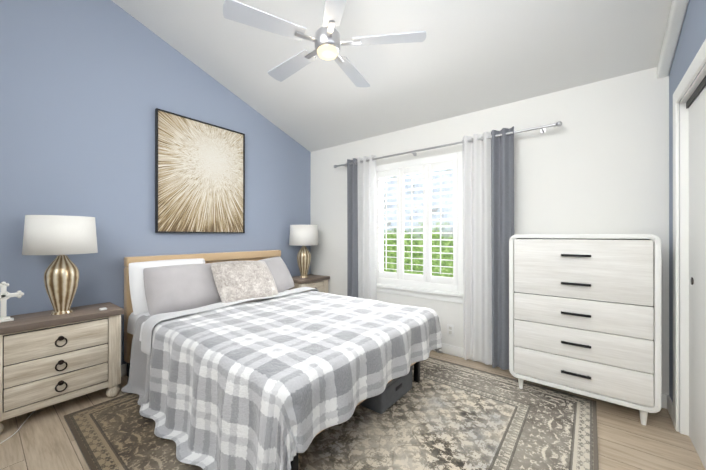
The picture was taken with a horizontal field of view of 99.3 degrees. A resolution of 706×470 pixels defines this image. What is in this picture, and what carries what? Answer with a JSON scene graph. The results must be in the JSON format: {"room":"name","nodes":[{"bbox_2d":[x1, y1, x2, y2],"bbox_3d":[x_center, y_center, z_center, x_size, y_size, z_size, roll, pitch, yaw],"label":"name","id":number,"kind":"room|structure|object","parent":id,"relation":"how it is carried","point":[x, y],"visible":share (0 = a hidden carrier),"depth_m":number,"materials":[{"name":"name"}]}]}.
{"room":"bedroom","nodes":[
{"label":"bedroom","id":0,"kind":"room"},
{"bbox_2d":[0,0,310,364],"bbox_3d":[-2.016,-0.726,2.691,0.150,4.093,4.630,0,0,38],"label":"wall","id":1,"kind":"structure","parent":0,"point":[88,88],"depth_m":2.50,"materials":[{"name":"blue paint"}]},
{"bbox_2d":[121,363,126,376],"bbox_3d":[-1.952,1.170,2.639,0.014,0.100,4.330,0,0,38],"label":"baseboard","id":2,"kind":"structure","parent":1,"relation":"attached to","point":[123,367],"depth_m":2.60,"materials":[{"name":"white"}]},
{"bbox_2d":[155,108,244,232],"bbox_3d":[-1.545,-0.595,3.128,0.042,1.150,0.900,0,0,38],"label":"picture frame","id":3,"kind":"object","parent":1,"relation":"attached to","point":[199,176],"visible":1,"depth_m":3.06,"materials":[{"name":"beige paper"}]},
{"bbox_2d":[0,350,704,469],"bbox_3d":[-0.541,1.270,1.524,3.910,0.100,4.630,0,0,38],"label":"floor","id":4,"kind":"structure","parent":0,"point":[42,439],"depth_m":1.80,"materials":[{"name":"brown wood"}]},
{"bbox_2d":[0,410,35,443],"bbox_3d":[-2.256,1.216,1.752,0.439,0.006,0.644,0,0,38],"label":"lamp cord","id":5,"kind":"object","parent":4,"relation":"on","point":[20,427],"visible":0.83,"depth_m":1.90,"materials":[{"name":"white plastic"}]},
{"bbox_2d":[0,302,123,433],"bbox_3d":[-2.098,0.889,2.124,0.383,0.659,0.690,0,0,38],"label":"nightstand","id":6,"kind":"object","parent":4,"relation":"on","point":[47,358],"visible":1,"depth_m":2.01,"materials":[{"name":"white wood"}]},
{"bbox_2d":[0,281,23,322],"bbox_3d":[-2.259,0.430,1.939,0.060,0.258,0.183,0,0,38],"label":"cross ornament","id":7,"kind":"object","parent":6,"relation":"on","point":[5,295],"visible":1,"depth_m":1.94,"materials":[{"name":"white ceramic"}]},
{"bbox_2d":[22,215,97,314],"bbox_3d":[-2.089,0.209,2.155,0.390,0.700,0.390,0,0,38],"label":"lamp","id":8,"kind":"object","parent":6,"relation":"on","point":[62,236],"visible":1,"depth_m":2.07,"materials":[{"name":"white fabric"}]},
{"bbox_2d":[121,250,442,469],"bbox_3d":[-0.637,0.706,2.511,2.225,1.027,1.831,0,0,38],"label":"bed","id":9,"kind":"object","parent":4,"relation":"on","point":[245,360],"visible":1,"depth_m":1.85,"materials":[{"name":"grey fabric"}]},
{"bbox_2d":[288,274,329,292],"bbox_3d":[-0.623,0.890,3.991,0.383,0.659,0.520,0,0,38],"label":"nightstand","id":10,"kind":"object","parent":4,"relation":"on","point":[319,283],"visible":0.15,"depth_m":3.90,"materials":[{"name":"white wood"}]},
{"bbox_2d":[289,225,318,277],"bbox_3d":[-0.652,0.210,3.989,0.390,0.700,0.390,0,0,38],"label":"lamp","id":11,"kind":"object","parent":10,"relation":"on","point":[303,236],"visible":1,"depth_m":3.87,"materials":[{"name":"white fabric"}]},
{"bbox_2d":[64,357,598,469],"bbox_3d":[-0.082,1.214,2.098,2.800,0.011,2.440,0,0,38],"label":"rug","id":12,"kind":"object","parent":4,"relation":"on","point":[443,415],"visible":0.46,"depth_m":1.84,"materials":[{"name":"beige fabric"}]},
{"bbox_2d":[359,365,412,413],"bbox_3d":[0.222,1.113,2.272,0.291,0.187,0.460,0,0,38],"label":"storage box","id":13,"kind":"object","parent":12,"relation":"on","point":[393,392],"visible":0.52,"depth_m":2.10,"materials":[{"name":"grey"}]},
{"bbox_2d":[509,234,661,425],"bbox_3d":[1.672,0.607,2.243,0.848,1.224,0.389,0,0,38],"label":"dresser","id":14,"kind":"object","parent":4,"relation":"on","point":[584,314],"visible":1,"depth_m":2.06,"materials":[{"name":"white wood"}]},
{"bbox_2d":[111,0,671,151],"bbox_3d":[-0.541,-1.996,1.526,3.910,1.694,4.630,0,0,38],"label":"ceiling","id":15,"kind":"structure","parent":0,"point":[466,57],"depth_m":2.49,"materials":[{"name":"paint"}]},
{"bbox_2d":[223,0,425,86],"bbox_3d":[-0.191,-1.456,2.021,1.203,0.547,1.232,0,0,38],"label":"ceiling fan","id":16,"kind":"object","parent":15,"relation":"hanging from","point":[326,40],"visible":1,"depth_m":1.91,"materials":[{"name":"silver metal"}]},
{"bbox_2d":[310,67,668,394],"bbox_3d":[0.848,-0.004,3.283,3.610,2.450,0.150,0,0,38],"label":"wall","id":17,"kind":"structure","parent":0,"point":[596,161],"depth_m":2.48,"materials":[{"name":"white paint"}]},
{"bbox_2d":[376,151,462,303],"bbox_3d":[0.703,-0.074,3.357,1.230,1.510,0.212,0,0,38],"label":"window shutters","id":18,"kind":"object","parent":17,"relation":"attached to","point":[427,284],"visible":1,"depth_m":3.22,"materials":[{"name":"white wood"}]},
{"bbox_2d":[333,121,561,369],"bbox_3d":[0.732,0.123,3.177,2.444,2.125,0.157,0,0,38],"label":"curtains","id":19,"kind":"object","parent":17,"relation":"attached to","point":[488,188],"visible":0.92,"depth_m":2.79,"materials":[{"name":"grey fabric"}]},
{"bbox_2d":[447,324,453,336],"bbox_3d":[0.995,0.973,3.065,0.070,0.115,0.007,0,0,38],"label":"electrical outlet plate","id":20,"kind":"object","parent":17,"relation":"attached to","point":[450,330],"visible":1,"depth_m":3.06,"materials":[{"name":"white plastic"}]},
{"bbox_2d":[433,343,671,411],"bbox_3d":[0.809,1.171,3.208,3.580,0.100,0.014,0,0,38],"label":"baseboard","id":21,"kind":"structure","parent":17,"relation":"attached to","point":[457,351],"depth_m":2.99,"materials":[{"name":"white"}]},
{"bbox_2d":[669,0,705,469],"bbox_3d":[0.934,-0.728,0.360,0.150,4.093,4.630,0,0,38],"label":"wall","id":22,"kind":"structure","parent":0,"point":[692,38],"depth_m":1.70,"materials":[{"name":"blue paint"}]},
{"bbox_2d":[657,0,688,78],"bbox_3d":[0.852,-1.892,0.426,0.060,1.643,4.649,0,0,38],"label":"crown molding","id":23,"kind":"structure","parent":22,"relation":"attached to","point":[678,9],"depth_m":1.86,"materials":[{"name":"white"}]},
{"bbox_2d":[673,39,705,435],"bbox_3d":[1.560,0.157,1.190,0.138,2.125,1.780,0,0,38],"label":"door frame","id":24,"kind":"structure","parent":22,"relation":"attached to","point":[681,360],"depth_m":1.84,"materials":[{"name":"white wood"}]},
{"label":"outside","id":25,"kind":"structure","parent":0,"visible":0},
{"bbox_2d":[384,168,452,276],"bbox_3d":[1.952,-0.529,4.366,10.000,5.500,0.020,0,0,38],"label":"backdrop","id":26,"kind":"structure","parent":25,"point":[390,266],"depth_m":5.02,"materials":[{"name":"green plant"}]}
]}

